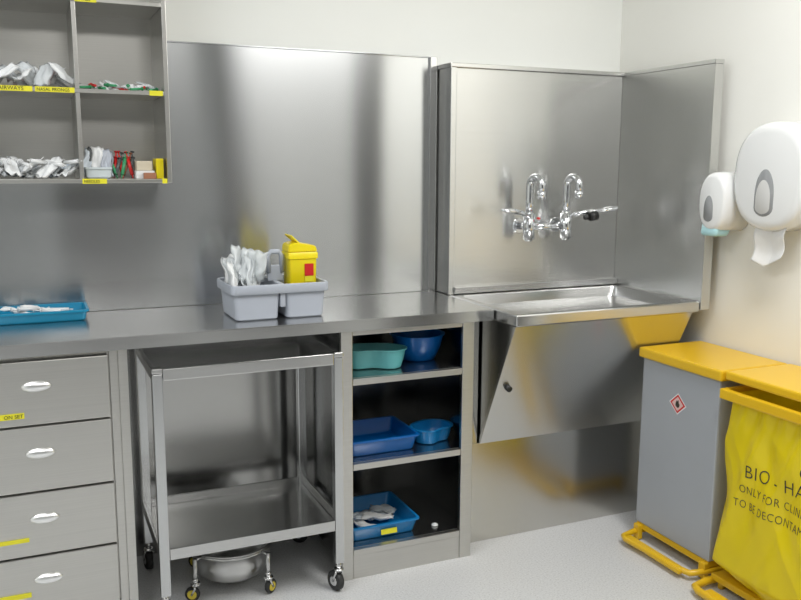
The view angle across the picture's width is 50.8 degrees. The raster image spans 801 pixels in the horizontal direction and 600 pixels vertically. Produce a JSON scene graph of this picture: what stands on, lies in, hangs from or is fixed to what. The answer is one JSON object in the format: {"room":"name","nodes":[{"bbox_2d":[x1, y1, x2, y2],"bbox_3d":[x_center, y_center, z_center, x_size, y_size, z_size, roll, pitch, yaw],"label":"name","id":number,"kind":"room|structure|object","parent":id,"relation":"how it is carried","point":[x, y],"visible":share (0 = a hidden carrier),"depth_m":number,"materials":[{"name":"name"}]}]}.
{"room":"hospital utility room","nodes":[
{"label":"hospital utility room","id":0,"kind":"room"},
{"bbox_2d":[92,0,622,311],"bbox_3d":[-1.168,-0.432,2.785,4.730,2.750,0.100,-4,10,-23],"label":"wall","id":1,"kind":"structure","parent":0,"point":[561,34],"depth_m":3.20,"materials":[{"name":"paint"}]},
{"bbox_2d":[0,0,171,183],"bbox_3d":[-1.119,-0.758,2.535,0.778,0.806,0.269,-4,10,-23],"label":"upper cabinet","id":2,"kind":"object","parent":1,"relation":"attached to","point":[120,42],"visible":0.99,"depth_m":2.68,"materials":[{"name":"metal"}]},
{"bbox_2d":[0,165,6,176],"bbox_3d":[-1.193,-0.384,2.493,0.043,0.041,0.090,-6,11,-36],"label":"pack","id":3,"kind":"object","parent":2,"relation":"on","point":[3,173],"visible":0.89,"depth_m":2.47},
{"bbox_2d":[0,62,19,77],"bbox_3d":[-1.145,-0.659,2.444,0.038,0.068,0.086,9,13,44],"label":"pack","id":4,"kind":"object","parent":2,"relation":"on","point":[11,67],"visible":1,"depth_m":2.44},
{"bbox_2d":[0,157,21,176],"bbox_3d":[-1.146,-0.391,2.482,0.043,0.059,0.081,-7,12,-39],"label":"pack","id":5,"kind":"object","parent":2,"relation":"on","point":[12,169],"visible":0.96,"depth_m":2.47},
{"bbox_2d":[0,69,23,83],"bbox_3d":[-1.145,-0.659,2.473,0.076,0.046,0.057,1,9,7],"label":"pack","id":6,"kind":"object","parent":2,"relation":"on","point":[11,76],"visible":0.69,"depth_m":2.46},
{"bbox_2d":[5,171,24,177],"bbox_3d":[-1.191,-0.391,2.553,0.099,0.046,0.050,1,9,5],"label":"pack","id":7,"kind":"object","parent":2,"relation":"on","point":[8,174],"visible":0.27,"depth_m":2.54},
{"bbox_2d":[6,78,24,84],"bbox_3d":[-1.144,-0.664,2.537,0.038,0.049,0.091,3,9,15],"label":"pack","id":8,"kind":"object","parent":2,"relation":"on","point":[8,79],"visible":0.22,"depth_m":2.50},
{"bbox_2d":[0,64,32,86],"bbox_3d":[-1.144,-0.664,2.504,0.087,0.070,0.049,-1,9,-5],"label":"pack","id":9,"kind":"object","parent":2,"relation":"on","point":[2,66],"visible":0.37,"depth_m":2.49},
{"bbox_2d":[8,156,30,174],"bbox_3d":[-1.145,-0.400,2.509,0.074,0.058,0.054,0,9,1],"label":"pack","id":10,"kind":"object","parent":2,"relation":"on","point":[20,167],"visible":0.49,"depth_m":2.51},
{"bbox_2d":[6,156,35,177],"bbox_3d":[-1.143,-0.401,2.541,0.092,0.069,0.046,7,11,35],"label":"pack","id":11,"kind":"object","parent":2,"relation":"on","point":[12,157],"visible":0.29,"depth_m":2.54},
{"bbox_2d":[14,67,34,80],"bbox_3d":[-1.101,-0.660,2.464,0.051,0.052,0.078,-1,9,-7],"label":"pack","id":12,"kind":"object","parent":2,"relation":"on","point":[25,72],"visible":1,"depth_m":2.45},
{"bbox_2d":[15,61,37,85],"bbox_3d":[-1.097,-0.668,2.494,0.092,0.082,0.045,6,11,30],"label":"pack","id":13,"kind":"object","parent":2,"relation":"on","point":[29,79],"visible":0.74,"depth_m":2.49},
{"bbox_2d":[21,157,43,173],"bbox_3d":[-1.099,-0.398,2.502,0.054,0.056,0.075,5,10,25],"label":"pack","id":14,"kind":"object","parent":2,"relation":"on","point":[25,169],"visible":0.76,"depth_m":2.49},
{"bbox_2d":[14,158,32,167],"bbox_3d":[-1.111,-0.404,2.490,0.096,0.028,0.020,8,12,40],"label":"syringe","id":15,"kind":"object","parent":14,"relation":"on","point":[19,161],"visible":0.98,"depth_m":2.49,"materials":[{"name":"white plastic"}]},
{"bbox_2d":[25,165,41,177],"bbox_3d":[-1.097,-0.385,2.534,0.050,0.040,0.105,-1,9,-6],"label":"pack","id":16,"kind":"object","parent":2,"relation":"on","point":[34,170],"visible":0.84,"depth_m":2.52},
{"bbox_2d":[34,63,52,85],"bbox_3d":[-1.051,-0.663,2.483,0.049,0.076,0.082,0,9,-3],"label":"pack","id":17,"kind":"object","parent":2,"relation":"on","point":[43,76],"visible":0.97,"depth_m":2.48},
{"bbox_2d":[35,156,62,178],"bbox_3d":[-1.051,-0.397,2.521,0.049,0.068,0.088,5,10,28],"label":"pack","id":18,"kind":"object","parent":2,"relation":"on","point":[46,170],"visible":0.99,"depth_m":2.51},
{"bbox_2d":[27,159,48,164],"bbox_3d":[-1.070,-0.409,2.507,0.020,0.022,0.096,4,10,22],"label":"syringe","id":19,"kind":"object","parent":18,"relation":"on","point":[37,161],"visible":0.78,"depth_m":2.50,"materials":[{"name":"white plastic"}]},
{"bbox_2d":[48,159,66,166],"bbox_3d":[-1.034,-0.409,2.523,0.096,0.023,0.020,5,10,28],"label":"syringe","id":20,"kind":"object","parent":18,"relation":"on","point":[50,162],"visible":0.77,"depth_m":2.51,"materials":[{"name":"white plastic"}]},
{"bbox_2d":[48,167,61,176],"bbox_3d":[-1.050,-0.392,2.555,0.042,0.038,0.089,-1,9,-8],"label":"pack","id":21,"kind":"object","parent":2,"relation":"on","point":[58,169],"visible":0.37,"depth_m":2.53},
{"bbox_2d":[62,159,81,164],"bbox_3d":[-0.995,-0.414,2.540,0.096,0.020,0.020,4,10,24],"label":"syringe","id":22,"kind":"object","parent":21,"relation":"on","point":[64,161],"visible":0.55,"depth_m":2.53,"materials":[{"name":"white plastic"}]},
{"bbox_2d":[50,68,64,84],"bbox_3d":[-1.050,-0.682,2.543,0.057,0.071,0.066,4,10,22],"label":"pack","id":23,"kind":"object","parent":2,"relation":"on","point":[54,78],"visible":0.21,"depth_m":2.53},
{"bbox_2d":[49,164,69,177],"bbox_3d":[-1.048,-0.403,2.615,0.050,0.051,0.098,6,11,32],"label":"pack","id":24,"kind":"object","parent":2,"relation":"on","point":[64,167],"visible":0.2,"depth_m":2.59},
{"bbox_2d":[48,62,73,86],"bbox_3d":[-1.004,-0.670,2.503,0.072,0.073,0.039,-2,9,-16],"label":"pack","id":25,"kind":"object","parent":2,"relation":"on","point":[58,69],"visible":0.98,"depth_m":2.50},
{"bbox_2d":[55,79,67,86],"bbox_3d":[-1.048,-0.675,2.576,0.082,0.071,0.049,3,9,16],"label":"pack","id":26,"kind":"object","parent":2,"relation":"on","point":[59,83],"visible":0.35,"depth_m":2.56},
{"bbox_2d":[57,166,77,176],"bbox_3d":[-1.003,-0.388,2.546,0.042,0.033,0.092,1,9,6],"label":"pack","id":27,"kind":"object","parent":2,"relation":"on","point":[73,170],"visible":0.92,"depth_m":2.53},
{"bbox_2d":[54,74,80,83],"bbox_3d":[-1.002,-0.663,2.536,0.075,0.036,0.056,5,10,28],"label":"pack","id":28,"kind":"object","parent":2,"relation":"on","point":[57,77],"visible":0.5,"depth_m":2.52},
{"bbox_2d":[59,156,84,173],"bbox_3d":[-1.003,-0.410,2.574,0.055,0.059,0.070,6,11,32],"label":"pack","id":29,"kind":"object","parent":2,"relation":"on","point":[68,167],"visible":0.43,"depth_m":2.55},
{"bbox_2d":[0,0,160,19],"bbox_3d":[-1.118,-0.885,2.510,0.751,0.012,0.253,-4,10,-23],"label":"shelf","id":30,"kind":"object","parent":2,"relation":"attached to","point":[42,9],"depth_m":2.59,"materials":[{"name":"metal"}]},
{"bbox_2d":[0,178,161,183],"bbox_3d":[-1.120,-0.367,2.593,0.751,0.012,0.253,-4,10,-23],"label":"shelf","id":31,"kind":"object","parent":2,"relation":"attached to","point":[2,180],"depth_m":2.54,"materials":[{"name":"metal"}]},
{"bbox_2d":[0,87,163,100],"bbox_3d":[-1.119,-0.628,2.551,0.751,0.012,0.253,-4,10,-23],"label":"shelf","id":32,"kind":"object","parent":2,"relation":"attached to","point":[6,93],"depth_m":2.57,"materials":[{"name":"metal"}]},
{"bbox_2d":[79,85,94,88],"bbox_3d":[-0.942,-0.637,2.521,0.013,0.014,0.062,8,12,39],"label":"tube","id":33,"kind":"object","parent":2,"relation":"on","point":[89,86],"visible":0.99,"depth_m":2.52,"materials":[{"name":"green plastic"}]},
{"bbox_2d":[79,84,97,88],"bbox_3d":[-0.951,-0.648,2.569,0.069,0.020,0.031,4,10,24],"label":"packet","id":34,"kind":"object","parent":2,"relation":"on","point":[79,84],"visible":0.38,"depth_m":2.56,"materials":[{"name":"white plastic"}]},
{"bbox_2d":[84,167,111,178],"bbox_3d":[-0.939,-0.394,2.616,0.080,0.035,0.104,-4,10,-23],"label":"box","id":35,"kind":"object","parent":2,"relation":"on","point":[91,172],"visible":0.91,"depth_m":2.57,"materials":[{"name":"white plastic"}]},
{"bbox_2d":[83,147,91,175],"bbox_3d":[-0.957,-0.421,2.588,0.029,0.093,0.062,2,9,8],"label":"packet","id":36,"kind":"object","parent":35,"relation":"in","point":[87,163],"visible":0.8,"depth_m":2.58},
{"bbox_2d":[87,146,91,160],"bbox_3d":[-0.950,-0.429,2.597,0.022,0.087,0.052,7,11,37],"label":"packet","id":37,"kind":"object","parent":35,"relation":"in","point":[88,148],"visible":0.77,"depth_m":2.59,"materials":[{"name":"grey plastic"}]},
{"bbox_2d":[90,146,103,166],"bbox_3d":[-0.931,-0.429,2.597,0.044,0.089,0.027,-3,10,-18],"label":"packet","id":38,"kind":"object","parent":35,"relation":"in","point":[97,152],"visible":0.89,"depth_m":2.60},
{"bbox_2d":[101,149,113,176],"bbox_3d":[-0.905,-0.424,2.608,0.047,0.089,0.035,-6,11,-36],"label":"packet","id":39,"kind":"object","parent":35,"relation":"in","point":[107,156],"visible":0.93,"depth_m":2.61,"materials":[{"name":"grey plastic"}]},
{"bbox_2d":[98,81,111,89],"bbox_3d":[-0.904,-0.657,2.586,0.041,0.034,0.061,-2,9,-14],"label":"packet","id":40,"kind":"object","parent":2,"relation":"on","point":[100,82],"visible":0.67,"depth_m":2.58,"materials":[{"name":"white plastic"}]},
{"bbox_2d":[104,83,117,86],"bbox_3d":[-0.875,-0.649,2.549,0.062,0.014,0.013,7,11,36],"label":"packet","id":41,"kind":"object","parent":2,"relation":"on","point":[105,84],"visible":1,"depth_m":2.55,"materials":[{"name":"green plastic"}]},
{"bbox_2d":[103,80,124,88],"bbox_3d":[-0.872,-0.654,2.575,0.066,0.031,0.031,-2,9,-11],"label":"packet","id":42,"kind":"object","parent":2,"relation":"on","point":[105,81],"visible":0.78,"depth_m":2.57,"materials":[{"name":"white plastic"}]},
{"bbox_2d":[112,163,117,177],"bbox_3d":[-0.900,-0.421,2.631,0.044,0.083,0.018,4,10,24],"label":"marker pen","id":43,"kind":"object","parent":2,"relation":"on","point":[113,166],"visible":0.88,"depth_m":2.63,"materials":[{"name":"green plastic"}]},
{"bbox_2d":[113,151,117,177],"bbox_3d":[-0.892,-0.424,2.643,0.018,0.086,0.037,-1,9,-11],"label":"marker pen","id":44,"kind":"object","parent":2,"relation":"on","point":[116,152],"visible":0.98,"depth_m":2.64,"materials":[{"name":"red plastic"}]},
{"bbox_2d":[114,152,123,177],"bbox_3d":[-0.881,-0.422,2.639,0.018,0.082,0.047,3,10,17],"label":"marker pen","id":45,"kind":"object","parent":2,"relation":"on","point":[120,159],"visible":1,"depth_m":2.64,"materials":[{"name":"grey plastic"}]},
{"bbox_2d":[117,151,123,177],"bbox_3d":[-0.879,-0.425,2.649,0.018,0.086,0.036,-7,11,-37],"label":"marker pen","id":46,"kind":"object","parent":2,"relation":"on","point":[117,151],"visible":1,"depth_m":2.64,"materials":[{"name":"red plastic"}]},
{"bbox_2d":[111,84,134,89],"bbox_3d":[-0.855,-0.654,2.598,0.076,0.024,0.036,-6,11,-36],"label":"packet","id":47,"kind":"object","parent":2,"relation":"on","point":[131,85],"visible":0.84,"depth_m":2.59,"materials":[{"name":"white plastic"}]},
{"bbox_2d":[120,151,127,177],"bbox_3d":[-0.867,-0.424,2.647,0.018,0.084,0.042,3,10,19],"label":"marker pen","id":48,"kind":"object","parent":2,"relation":"on","point":[124,158],"visible":1,"depth_m":2.64,"materials":[{"name":"green plastic"}]},
{"bbox_2d":[122,152,131,177],"bbox_3d":[-0.860,-0.424,2.656,0.018,0.081,0.049,3,10,17],"label":"marker pen","id":49,"kind":"object","parent":2,"relation":"on","point":[126,167],"visible":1,"depth_m":2.65,"materials":[{"name":"plastic"}]},
{"bbox_2d":[124,151,133,177],"bbox_3d":[-0.852,-0.425,2.653,0.039,0.085,0.018,4,10,24],"label":"marker pen","id":50,"kind":"object","parent":2,"relation":"on","point":[127,157],"visible":1,"depth_m":2.65,"materials":[{"name":"red plastic"}]},
{"bbox_2d":[130,151,134,177],"bbox_3d":[-0.847,-0.427,2.663,0.018,0.086,0.036,-1,9,-10],"label":"marker pen","id":51,"kind":"object","parent":2,"relation":"on","point":[132,152],"visible":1,"depth_m":2.66,"materials":[{"name":"grey plastic"}]},
{"bbox_2d":[128,87,146,90],"bbox_3d":[-0.804,-0.646,2.580,0.013,0.014,0.062,9,13,43],"label":"tube","id":52,"kind":"object","parent":2,"relation":"on","point":[141,88],"visible":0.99,"depth_m":2.58,"materials":[{"name":"green plastic"}]},
{"bbox_2d":[131,83,148,89],"bbox_3d":[-0.807,-0.659,2.615,0.068,0.028,0.031,-8,12,-42],"label":"packet","id":53,"kind":"object","parent":2,"relation":"on","point":[142,85],"visible":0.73,"depth_m":2.61,"materials":[{"name":"white plastic"}]},
{"bbox_2d":[134,171,154,178],"bbox_3d":[-0.809,-0.396,2.663,0.055,0.024,0.081,-4,10,-23],"label":"carton","id":54,"kind":"object","parent":2,"relation":"on","point":[137,174],"visible":0.68,"depth_m":2.62,"materials":[{"name":"white cardboard"}]},
{"bbox_2d":[134,161,151,170],"bbox_3d":[-0.812,-0.423,2.663,0.047,0.030,0.071,-4,10,-23],"label":"carton","id":55,"kind":"object","parent":54,"relation":"on","point":[138,165],"visible":1,"depth_m":2.63,"materials":[{"name":"beige cardboard"}]},
{"bbox_2d":[134,81,154,88],"bbox_3d":[-0.791,-0.666,2.641,0.073,0.034,0.036,2,9,11],"label":"packet","id":56,"kind":"object","parent":2,"relation":"on","point":[139,83],"visible":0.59,"depth_m":2.63,"materials":[{"name":"white plastic"}]},
{"bbox_2d":[143,173,155,178],"bbox_3d":[-0.778,-0.386,2.621,0.037,0.018,0.018,-4,10,-23],"label":"carton","id":57,"kind":"object","parent":2,"relation":"on","point":[145,175],"visible":1,"depth_m":2.61,"materials":[{"name":"brown cardboard"}]},
{"bbox_2d":[153,158,163,178],"bbox_3d":[-0.768,-0.417,2.677,0.022,0.062,0.081,-4,10,-23],"label":"carton","id":58,"kind":"object","parent":2,"relation":"on","point":[158,166],"visible":0.9,"depth_m":2.64,"materials":[{"name":"yellow cardboard"}]},
{"bbox_2d":[127,349,296,555],"bbox_3d":[-0.686,0.479,3.083,0.650,0.860,0.013,-4,10,-23],"label":"wall panel","id":59,"kind":"object","parent":1,"relation":"attached to","point":[236,429],"visible":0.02,"depth_m":3.09,"materials":[{"name":"metal"}]},
{"bbox_2d":[0,41,436,311],"bbox_3d":[-0.947,-0.411,2.817,2.358,0.900,0.024,-4,10,-23],"label":"backsplash","id":60,"kind":"structure","parent":1,"relation":"attached to","point":[334,152],"depth_m":2.99,"materials":[{"name":"metal"}]},
{"bbox_2d":[137,510,745,599],"bbox_3d":[-0.068,1.378,0.526,4.730,0.100,5.600,-4,10,-23],"label":"floor","id":61,"kind":"structure","parent":0,"point":[589,559],"depth_m":2.92,"materials":[{"name":"plastic"}]},
{"bbox_2d":[0,350,138,599],"bbox_3d":[-1.112,0.539,2.627,0.490,0.883,0.474,-4,10,-23],"label":"drawer unit","id":62,"kind":"object","parent":61,"relation":"on","point":[67,513],"visible":0.98,"depth_m":2.44,"materials":[{"name":"metal"}]},
{"bbox_2d":[0,291,493,359],"bbox_3d":[-0.563,0.069,2.798,1.728,0.038,0.480,-4,10,-23],"label":"countertop","id":63,"kind":"structure","parent":62,"relation":"on","point":[100,331],"depth_m":2.67,"materials":[{"name":"metal"}]},
{"bbox_2d":[0,302,88,325],"bbox_3d":[-1.158,0.044,2.695,0.300,0.036,0.170,-4,10,-23],"label":"tray","id":64,"kind":"object","parent":63,"relation":"on","point":[80,309],"visible":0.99,"depth_m":2.65,"materials":[{"name":"teal plastic"}]},
{"bbox_2d":[0,306,32,313],"bbox_3d":[-1.214,0.035,2.674,0.104,0.028,0.049,2,9,9],"label":"packet","id":65,"kind":"object","parent":64,"relation":"in","point":[5,308],"visible":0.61,"depth_m":2.66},
{"bbox_2d":[10,306,42,312],"bbox_3d":[-1.176,0.028,2.656,0.096,0.020,0.020,-8,12,-42],"label":"syringe","id":66,"kind":"object","parent":64,"relation":"in","point":[18,309],"visible":1,"depth_m":2.65,"materials":[{"name":"white plastic"}]},
{"bbox_2d":[19,305,50,311],"bbox_3d":[-1.165,0.026,2.695,0.094,0.031,0.042,-3,10,-18],"label":"packet","id":67,"kind":"object","parent":64,"relation":"in","point":[20,306],"visible":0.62,"depth_m":2.68,"materials":[{"name":"white plastic"}]},
{"bbox_2d":[33,307,64,311],"bbox_3d":[-1.115,0.033,2.680,0.096,0.020,0.020,-2,9,-11],"label":"syringe","id":68,"kind":"object","parent":64,"relation":"on","point":[41,309],"visible":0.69,"depth_m":2.67,"materials":[{"name":"white plastic"}]},
{"bbox_2d":[48,307,72,310],"bbox_3d":[-1.114,0.030,2.740,0.096,0.020,0.020,-4,10,-25],"label":"syringe","id":69,"kind":"object","parent":64,"relation":"on","point":[65,309],"visible":0.39,"depth_m":2.74,"materials":[{"name":"white plastic"}]},
{"bbox_2d":[217,249,327,320],"bbox_3d":[-0.426,-0.061,2.799,0.324,0.218,0.232,-4,10,-23],"label":"caddy","id":70,"kind":"object","parent":63,"relation":"on","point":[264,301],"visible":0.91,"depth_m":2.72,"materials":[{"name":"grey plastic"}]},
{"bbox_2d":[220,254,233,282],"bbox_3d":[-0.557,-0.108,2.791,0.084,0.109,0.057,0,9,1],"label":"packet","id":71,"kind":"object","parent":70,"relation":"in","point":[231,255],"visible":0.21,"depth_m":2.79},
{"bbox_2d":[226,261,237,285],"bbox_3d":[-0.532,-0.059,2.708,0.074,0.135,0.051,7,11,37],"label":"packet","id":72,"kind":"object","parent":70,"relation":"in","point":[233,280],"visible":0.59,"depth_m":2.69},
{"bbox_2d":[222,256,241,285],"bbox_3d":[-0.544,-0.084,2.750,0.075,0.124,0.026,2,9,9],"label":"packet","id":73,"kind":"object","parent":70,"relation":"in","point":[229,259],"visible":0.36,"depth_m":2.74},
{"bbox_2d":[231,244,241,284],"bbox_3d":[-0.526,-0.113,2.740,0.036,0.138,0.076,4,10,23],"label":"packet","id":74,"kind":"object","parent":70,"relation":"in","point":[235,250],"visible":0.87,"depth_m":2.73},
{"bbox_2d":[233,262,246,285],"bbox_3d":[-0.510,-0.082,2.743,0.063,0.095,0.073,3,10,18],"label":"packet","id":75,"kind":"object","parent":70,"relation":"in","point":[238,266],"visible":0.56,"depth_m":2.72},
{"bbox_2d":[238,247,257,282],"bbox_3d":[-0.496,-0.112,2.736,0.055,0.119,0.066,2,9,8],"label":"packet","id":76,"kind":"object","parent":70,"relation":"in","point":[242,271],"visible":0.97,"depth_m":2.73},
{"bbox_2d":[244,255,256,285],"bbox_3d":[-0.480,-0.080,2.738,0.051,0.134,0.076,-3,10,-21],"label":"packet","id":77,"kind":"object","parent":70,"relation":"in","point":[248,261],"visible":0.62,"depth_m":2.73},
{"bbox_2d":[247,249,267,281],"bbox_3d":[-0.463,-0.112,2.730,0.084,0.109,0.024,5,10,26],"label":"packet","id":78,"kind":"object","parent":70,"relation":"in","point":[260,258],"visible":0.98,"depth_m":2.72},
{"bbox_2d":[217,274,327,320],"bbox_3d":[-0.427,-0.011,2.807,0.324,0.116,0.232,-4,10,-23],"label":"tub","id":79,"kind":"object","parent":70,"relation":"in","point":[264,301],"depth_m":2.71,"materials":[{"name":"grey plastic"}]},
{"bbox_2d":[281,234,317,283],"bbox_3d":[-0.337,-0.095,2.828,0.102,0.253,0.092,-4,10,-23],"label":"sharps container","id":80,"kind":"object","parent":70,"relation":"in","point":[300,258],"visible":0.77,"depth_m":2.79,"materials":[{"name":"yellow plastic"}]},
{"bbox_2d":[185,542,275,599],"bbox_3d":[-0.576,0.876,2.850,0.294,0.149,0.287,-2,9,-13],"label":"bucket","id":81,"kind":"object","parent":61,"relation":"on","point":[239,564],"visible":0.72,"depth_m":2.74,"materials":[{"name":"metal"}]},
{"bbox_2d":[192,542,271,582],"bbox_3d":[-0.570,0.862,2.847,0.282,0.120,0.282,-4,10,-23],"label":"bowl","id":82,"kind":"object","parent":81,"relation":"on","point":[239,564],"depth_m":2.74,"materials":[{"name":"metal"}]},
{"bbox_2d":[135,335,343,599],"bbox_3d":[-0.546,0.549,2.806,0.605,0.809,0.469,-4,10,-23],"label":"trolley","id":83,"kind":"object","parent":61,"relation":"on","point":[184,525],"visible":0.89,"depth_m":2.77,"materials":[{"name":"metal"}]},
{"bbox_2d":[143,477,334,559],"bbox_3d":[-0.536,0.716,2.823,0.584,0.036,0.427,-4,10,-23],"label":"shelf","id":84,"kind":"object","parent":83,"relation":"attached to","point":[245,515],"depth_m":2.83,"materials":[{"name":"metal"}]},
{"bbox_2d":[136,335,342,380],"bbox_3d":[-0.533,0.170,2.735,0.586,0.038,0.429,-4,10,-23],"label":"shelf","id":85,"kind":"object","parent":83,"relation":"attached to","point":[167,363],"depth_m":2.69,"materials":[{"name":"metal"}]},
{"bbox_2d":[306,322,473,580],"bbox_3d":[-0.062,0.469,3.091,0.490,0.883,0.461,-4,10,-23],"label":"shelf unit","id":86,"kind":"object","parent":61,"relation":"on","point":[434,480],"visible":0.7,"depth_m":3.00,"materials":[{"name":"metal"}]},
{"bbox_2d":[352,343,406,369],"bbox_3d":[-0.096,0.197,2.930,0.238,0.070,0.136,0,9,-4],"label":"dish","id":87,"kind":"object","parent":86,"relation":"on","point":[364,355],"visible":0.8,"depth_m":2.89,"materials":[{"name":"teal plastic"}]},
{"bbox_2d":[353,416,418,456],"bbox_3d":[-0.101,0.487,3.006,0.268,0.058,0.242,-4,10,-23],"label":"tray","id":88,"kind":"object","parent":86,"relation":"on","point":[377,435],"visible":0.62,"depth_m":3.05,"materials":[{"name":"blue plastic"}]},
{"bbox_2d":[353,491,418,540],"bbox_3d":[-0.106,0.786,3.063,0.268,0.055,0.272,-4,10,-23],"label":"tray","id":89,"kind":"object","parent":86,"relation":"on","point":[404,517],"visible":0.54,"depth_m":3.07,"materials":[{"name":"blue plastic"}]},
{"bbox_2d":[353,519,375,527],"bbox_3d":[-0.146,0.794,3.019,0.128,0.026,0.061,8,12,41],"label":"packet","id":90,"kind":"object","parent":89,"relation":"in","point":[359,523],"visible":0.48,"depth_m":3.00,"materials":[{"name":"white plastic"}]},
{"bbox_2d":[353,510,376,519],"bbox_3d":[-0.136,0.777,3.048,0.052,0.028,0.116,9,13,44],"label":"packet","id":91,"kind":"object","parent":89,"relation":"in","point":[356,515],"visible":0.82,"depth_m":3.03,"materials":[{"name":"white plastic"}]},
{"bbox_2d":[360,512,393,520],"bbox_3d":[-0.086,0.778,3.043,0.128,0.026,0.061,-1,9,-5],"label":"packet","id":92,"kind":"object","parent":89,"relation":"in","point":[366,515],"visible":0.99,"depth_m":3.02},
{"bbox_2d":[369,504,395,512],"bbox_3d":[-0.065,0.767,3.105,0.100,0.025,0.071,1,9,3],"label":"packet","id":93,"kind":"object","parent":89,"relation":"in","point":[385,508],"visible":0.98,"depth_m":3.10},
{"bbox_2d":[389,329,444,361],"bbox_3d":[0.060,0.165,3.058,0.202,0.095,0.202,-4,10,-23],"label":"round bowl","id":94,"kind":"object","parent":86,"relation":"on","point":[422,345],"visible":0.77,"depth_m":3.00,"materials":[{"name":"blue plastic"}]},
{"bbox_2d":[410,419,452,443],"bbox_3d":[0.108,0.480,3.065,0.170,0.055,0.128,-8,13,-43],"label":"dish","id":95,"kind":"object","parent":86,"relation":"on","point":[431,431],"visible":0.94,"depth_m":3.05,"materials":[{"name":"blue plastic"}]},
{"bbox_2d":[435,59,724,542],"bbox_3d":[0.606,0.001,3.236,0.895,1.768,0.636,-4,10,-23],"label":"sink","id":96,"kind":"object","parent":61,"relation":"on","point":[558,376],"visible":0.87,"depth_m":3.25,"materials":[{"name":"metal"}]},
{"bbox_2d":[501,173,618,240],"bbox_3d":[0.602,-0.364,3.299,0.539,0.262,0.163,-4,10,-23],"label":"mixer tap","id":97,"kind":"object","parent":96,"relation":"attached to","point":[527,225],"visible":1,"depth_m":3.29,"materials":[{"name":"silver metal"}]},
{"bbox_2d":[450,284,698,326],"bbox_3d":[0.645,0.059,3.188,0.786,0.133,0.494,-4,10,-23],"label":"basin","id":98,"kind":"object","parent":96,"relation":"in","point":[614,305],"depth_m":3.18,"materials":[{"name":"metal"}]},
{"bbox_2d":[621,341,785,577],"bbox_3d":[1.053,0.559,3.021,0.378,0.738,0.408,-4,10,-23],"label":"pedal bin","id":99,"kind":"object","parent":61,"relation":"on","point":[682,488],"visible":0.72,"depth_m":2.95,"materials":[{"name":"grey metal"}]},
{"bbox_2d":[691,364,800,599],"bbox_3d":[1.237,0.630,2.575,0.405,0.740,0.553,-4,10,-23],"label":"stand","id":100,"kind":"object","parent":61,"relation":"on","point":[784,380],"visible":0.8,"depth_m":2.68,"materials":[{"name":"yellow metal"}]},
{"bbox_2d":[712,389,800,599],"bbox_3d":[1.252,0.633,2.575,0.300,0.610,0.554,-4,10,-23],"label":"bag","id":101,"kind":"object","parent":100,"relation":"hanging from","point":[758,541],"visible":0.94,"depth_m":2.59,"materials":[{"name":"yellow plastic"}]},
{"bbox_2d":[620,0,800,365],"bbox_3d":[2.058,-0.167,1.221,0.100,2.750,5.400,-4,10,-23],"label":"wall","id":102,"kind":"structure","parent":0,"point":[755,309],"depth_m":3.00,"materials":[{"name":"beige paint"}]},
{"bbox_2d":[699,172,747,235],"bbox_3d":[1.150,-0.341,2.993,0.131,0.225,0.132,-4,10,-23],"label":"soap dispenser","id":103,"kind":"object","parent":102,"relation":"attached to","point":[720,214],"visible":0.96,"depth_m":2.95,"materials":[{"name":"white plastic"}]},
{"bbox_2d":[734,122,800,266],"bbox_3d":[1.247,-0.345,2.792,0.111,0.478,0.308,-4,10,-23],"label":"dispenser","id":104,"kind":"object","parent":102,"relation":"attached to","point":[767,182],"visible":1,"depth_m":2.76,"materials":[{"name":"white plastic"}]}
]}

